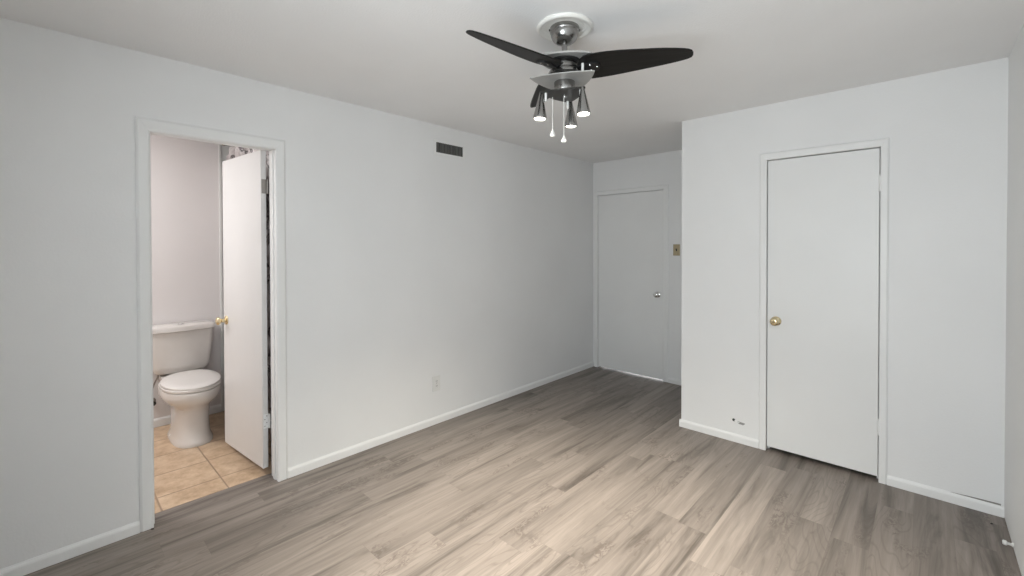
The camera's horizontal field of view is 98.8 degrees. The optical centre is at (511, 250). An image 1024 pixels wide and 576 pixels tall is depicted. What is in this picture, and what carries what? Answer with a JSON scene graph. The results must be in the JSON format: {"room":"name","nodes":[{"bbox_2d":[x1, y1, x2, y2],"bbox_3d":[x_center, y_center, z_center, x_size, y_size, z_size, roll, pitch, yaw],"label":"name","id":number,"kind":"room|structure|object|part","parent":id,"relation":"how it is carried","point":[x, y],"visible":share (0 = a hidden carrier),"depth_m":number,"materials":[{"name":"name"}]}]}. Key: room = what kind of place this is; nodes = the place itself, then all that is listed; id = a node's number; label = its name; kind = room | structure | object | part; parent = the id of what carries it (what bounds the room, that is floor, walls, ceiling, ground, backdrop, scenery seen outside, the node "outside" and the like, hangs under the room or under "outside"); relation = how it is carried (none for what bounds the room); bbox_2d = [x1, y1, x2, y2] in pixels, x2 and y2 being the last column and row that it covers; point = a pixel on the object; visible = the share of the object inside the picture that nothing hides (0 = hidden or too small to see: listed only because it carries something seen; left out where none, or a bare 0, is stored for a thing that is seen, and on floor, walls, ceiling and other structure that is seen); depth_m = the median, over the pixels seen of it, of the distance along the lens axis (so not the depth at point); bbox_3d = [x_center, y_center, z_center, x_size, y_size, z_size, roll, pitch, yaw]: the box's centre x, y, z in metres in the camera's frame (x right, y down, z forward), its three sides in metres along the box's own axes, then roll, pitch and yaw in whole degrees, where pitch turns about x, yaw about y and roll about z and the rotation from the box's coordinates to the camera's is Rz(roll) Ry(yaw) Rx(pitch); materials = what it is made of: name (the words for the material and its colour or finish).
{"room":"empty bedroom","nodes":[
{"label":"empty bedroom","id":0,"kind":"room"},
{"bbox_2d":[221,145,230,410],"bbox_3d":[-1.740,0.196,3.705,1.600,2.440,0.884,0,1,43],"label":"wall","id":1,"kind":"structure","parent":0,"point":[224,149],"depth_m":3.87,"materials":[{"name":"white paint"}]},
{"bbox_3d":[-2.005,-0.945,3.369,1.457,0.056,0.056,0,1,43],"label":"shower curtain rod","id":2,"kind":"object","parent":1,"relation":"attached to","visible":0},
{"bbox_2d":[226,146,270,440],"bbox_3d":[-1.988,0.201,3.368,1.476,2.328,0.047,0,1,43],"label":"shower curtain","id":3,"kind":"object","parent":2,"relation":"hanging from","point":[234,151],"visible":0.02,"depth_m":3.14,"materials":[{"name":"fabric"}]},
{"bbox_2d":[0,17,592,568],"bbox_3d":[-1.446,0.192,3.945,1.700,2.440,5.269,0,1,43],"label":"wall","id":4,"kind":"structure","parent":0,"point":[408,265],"depth_m":2.88,"materials":[{"name":"paint"}]},
{"bbox_2d":[0,521,139,575],"bbox_3d":[-2.137,1.406,1.968,0.013,0.058,0.718,0,1,43],"label":"baseboard","id":5,"kind":"structure","parent":4,"relation":"attached to","point":[34,564],"depth_m":2.05,"materials":[{"name":"paint"}]},
{"bbox_2d":[153,375,158,405],"bbox_3d":[-2.848,1.108,3.483,0.102,0.252,0.056,0,1,38],"label":"water supply valve","id":6,"kind":"object","parent":4,"relation":"attached to","point":[154,399],"visible":0.35,"depth_m":3.46,"materials":[{"name":"metal"}]},
{"bbox_2d":[154,404,220,427],"bbox_3d":[-3.172,1.390,3.203,0.013,0.068,1.800,0,1,43],"label":"baseboard","id":7,"kind":"structure","parent":4,"relation":"attached to","point":[166,420],"depth_m":3.58,"materials":[{"name":"paint"}]},
{"bbox_2d":[135,116,287,531],"bbox_3d":[-1.687,0.373,2.513,0.118,2.110,0.711,0,1,43],"label":"door frame","id":8,"kind":"structure","parent":4,"relation":"attached to","point":[144,127],"depth_m":2.34,"materials":[{"name":"paint"}]},
{"bbox_2d":[219,144,222,411],"bbox_3d":[-2.554,0.196,3.853,0.010,2.440,0.016,0,1,43],"label":"trim","id":9,"kind":"structure","parent":4,"relation":"attached to","point":[220,199],"depth_m":3.85,"materials":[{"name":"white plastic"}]},
{"bbox_2d":[215,150,270,468],"bbox_3d":[-1.806,0.371,2.961,0.649,2.010,0.165,0,1,38],"label":"door","id":10,"kind":"structure","parent":4,"relation":"in","point":[245,183],"depth_m":2.90,"materials":[{"name":"paint"}]},
{"bbox_3d":[-2.054,0.493,3.072,0.055,0.055,0.032,0,1,38],"label":"knob","id":11,"kind":"part","parent":10,"relation":"part of","materials":[{"name":"gold metal"}]},
{"bbox_2d":[432,375,439,391],"bbox_3d":[-0.617,1.084,3.585,0.011,0.124,0.076,0,1,43],"label":"electrical outlet","id":12,"kind":"object","parent":4,"relation":"attached to","point":[436,379],"visible":1,"depth_m":3.58,"materials":[{"name":"white plastic"}]},
{"bbox_2d":[288,361,593,477],"bbox_3d":[-0.210,1.380,4.020,0.013,0.058,3.490,0,1,43],"label":"baseboard","id":13,"kind":"structure","parent":4,"relation":"attached to","point":[293,471],"depth_m":3.44,"materials":[{"name":"paint"}]},
{"bbox_2d":[434,139,464,159],"bbox_3d":[-0.518,-0.845,3.674,0.011,0.124,0.332,0,1,43],"label":"air vent","id":14,"kind":"object","parent":4,"relation":"in","point":[443,148],"visible":1,"depth_m":3.67,"materials":[{"name":"metal"}]},
{"bbox_2d":[0,0,1023,162],"bbox_3d":[-0.111,-1.070,2.929,5.022,0.100,5.139,0,1,43],"label":"ceiling","id":15,"kind":"structure","parent":0,"point":[413,59],"depth_m":2.17,"materials":[{"name":"paint"}]},
{"bbox_2d":[537,12,592,41],"bbox_3d":[0.237,-1.002,1.982,0.252,0.016,0.252,0,1,43],"label":"ceiling medallion","id":16,"kind":"object","parent":15,"relation":"attached to","point":[585,24],"visible":0.67,"depth_m":1.93,"materials":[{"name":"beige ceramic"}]},
{"bbox_2d":[466,21,692,142],"bbox_3d":[0.179,-0.746,1.891,0.940,0.517,0.860,0,1,43],"label":"ceiling fan","id":17,"kind":"object","parent":15,"relation":"hanging from","point":[571,70],"visible":1,"depth_m":1.92,"materials":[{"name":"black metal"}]},
{"bbox_3d":[0.014,-0.816,1.782,0.478,0.006,0.164,-1,17,-41],"label":"blade","id":18,"kind":"part","parent":17,"relation":"part of","materials":[{"name":"black wood"}]},
{"bbox_3d":[0.175,-0.822,2.278,0.164,0.006,0.478,-17,4,-10],"label":"blade","id":19,"kind":"part","parent":17,"relation":"part of","materials":[{"name":"black wood"}]},
{"bbox_3d":[0.186,-0.627,2.015,0.004,0.154,0.003,0,1,-2],"label":"pull chain","id":20,"kind":"part","parent":17,"relation":"part of","materials":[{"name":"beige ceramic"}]},
{"bbox_3d":[0.261,-0.764,1.968,0.268,0.008,0.285,0,1,43],"label":"plate","id":21,"kind":"part","parent":17,"relation":"part of","materials":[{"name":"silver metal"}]},
{"bbox_3d":[0.256,-0.707,1.974,0.190,0.009,0.202,0,1,43],"label":"lamp plate","id":22,"kind":"part","parent":17,"relation":"part of","materials":[{"name":"silver metal"}]},
{"bbox_3d":[0.237,-0.847,1.983,0.148,0.010,0.148,0,1,43],"label":"motor","id":23,"kind":"part","parent":17,"relation":"part of","materials":[{"name":"black metal"}]},
{"bbox_3d":[0.247,-0.856,1.968,0.234,0.012,0.237,0,1,43],"label":"plate","id":24,"kind":"part","parent":17,"relation":"part of","materials":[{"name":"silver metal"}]},
{"bbox_3d":[0.523,-0.818,1.890,0.478,0.006,0.164,0,-15,19],"label":"blade","id":25,"kind":"part","parent":17,"relation":"part of","materials":[{"name":"black wood"}]},
{"bbox_2d":[24,366,1021,575],"bbox_3d":[-0.027,1.469,3.041,5.022,0.100,6.069,0,1,43],"label":"floor","id":26,"kind":"structure","parent":0,"point":[593,471],"depth_m":2.41,"materials":[{"name":"beige laminate"}]},
{"bbox_2d":[153,320,220,448],"bbox_3d":[-2.500,1.004,3.392,0.710,0.832,0.448,0,1,43],"label":"toilet","id":27,"kind":"object","parent":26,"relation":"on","point":[180,350],"visible":0.98,"depth_m":3.35,"materials":[{"name":"porcelain"}]},
{"bbox_3d":[-2.688,0.811,3.567,0.194,0.333,0.420,0,1,43],"label":"tank","id":28,"kind":"part","parent":27,"relation":"part of","materials":[{"name":"white ceramic"}]},
{"bbox_3d":[-2.682,0.620,3.559,0.211,0.047,0.448,0,1,43],"label":"tank lid","id":29,"kind":"part","parent":27,"relation":"part of","materials":[{"name":"white ceramic"}]},
{"bbox_3d":[-2.422,1.004,3.320,0.490,0.022,0.370,0,1,43],"label":"seat","id":30,"kind":"part","parent":27,"relation":"part of","materials":[{"name":"plastic"}]},
{"bbox_3d":[-2.423,0.977,3.320,0.489,0.043,0.370,0,1,43],"label":"seat lid","id":31,"kind":"part","parent":27,"relation":"part of","materials":[{"name":"plastic"}]},
{"bbox_2d":[593,150,681,379],"bbox_3d":[2.189,0.181,4.221,3.422,2.440,0.110,0,1,43],"label":"wall","id":32,"kind":"structure","parent":0,"point":[665,168],"depth_m":4.64,"materials":[{"name":"paint"}]},
{"bbox_2d":[598,190,662,379],"bbox_3d":[1.311,0.367,4.958,0.813,2.029,0.104,0,1,43],"label":"door","id":33,"kind":"structure","parent":32,"relation":"in","point":[630,225],"depth_m":4.95,"materials":[{"name":"paint"}]},
{"bbox_2d":[594,185,668,381],"bbox_3d":[1.356,0.346,4.997,0.918,2.096,0.122,0,1,43],"label":"door frame","id":34,"kind":"structure","parent":32,"relation":"attached to","point":[665,188],"depth_m":4.68,"materials":[{"name":"paint"}]},
{"bbox_2d":[668,378,680,384],"bbox_3d":[1.859,1.374,4.462,0.554,0.050,0.013,0,1,43],"label":"baseboard","id":35,"kind":"structure","parent":32,"relation":"attached to","point":[670,380],"depth_m":4.60,"materials":[{"name":"paint"}]},
{"bbox_2d":[673,244,679,255],"bbox_3d":[1.714,-0.007,4.578,0.072,0.118,0.017,0,1,43],"label":"light switch","id":36,"kind":"object","parent":32,"relation":"attached to","point":[676,247],"visible":1,"depth_m":4.58,"materials":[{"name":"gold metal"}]},
{"bbox_2d":[681,57,1008,505],"bbox_3d":[2.341,0.191,3.295,1.732,2.440,1.031,0,1,43],"label":"wall","id":37,"kind":"structure","parent":0,"point":[946,130],"depth_m":2.58,"materials":[{"name":"paint"}]},
{"bbox_2d":[679,419,758,448],"bbox_3d":[1.554,1.383,3.333,0.572,0.058,0.013,0,1,43],"label":"baseboard","id":38,"kind":"structure","parent":37,"relation":"attached to","point":[708,430],"depth_m":3.31,"materials":[{"name":"paint"}]},
{"bbox_2d":[759,137,888,483],"bbox_3d":[2.050,0.365,2.924,0.698,2.100,0.113,0,1,43],"label":"door frame","id":39,"kind":"structure","parent":37,"relation":"attached to","point":[882,143],"depth_m":2.73,"materials":[{"name":"paint"}]},
{"bbox_2d":[767,148,880,475],"bbox_3d":[2.017,0.379,2.878,0.615,2.014,0.102,0,1,43],"label":"door","id":40,"kind":"structure","parent":37,"relation":"in","point":[824,210],"depth_m":2.87,"materials":[{"name":"paint"}]},
{"bbox_3d":[1.809,0.491,3.027,0.055,0.055,0.032,0,1,43],"label":"knob","id":41,"kind":"part","parent":40,"relation":"part of","materials":[{"name":"gold metal"}]},
{"bbox_2d":[887,475,1003,517],"bbox_3d":[2.445,1.390,2.497,0.475,0.058,0.013,0,1,43],"label":"baseboard","id":42,"kind":"structure","parent":37,"relation":"attached to","point":[979,505],"depth_m":2.48,"materials":[{"name":"paint"}]},
{"bbox_2d":[952,492,1000,505],"bbox_3d":[2.543,1.358,2.411,0.190,0.008,0.004,0,1,43],"label":"caulk gap","id":43,"kind":"structure","parent":37,"relation":"attached to","point":[952,492],"depth_m":2.39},
{"bbox_2d":[1004,24,1023,575],"bbox_3d":[1.679,0.211,1.251,0.100,2.434,4.919,0,1,43],"label":"wall","id":44,"kind":"structure","parent":0,"point":[1014,375],"depth_m":2.10,"materials":[{"name":"paint"}]},
{"bbox_2d":[1002,540,1013,547],"bbox_3d":[2.368,1.398,2.095,0.037,0.024,0.024,0,1,43],"label":"door stop","id":45,"kind":"object","parent":44,"relation":"attached to","point":[1004,542],"visible":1,"depth_m":2.09,"materials":[{"name":"white plastic"}]}
]}

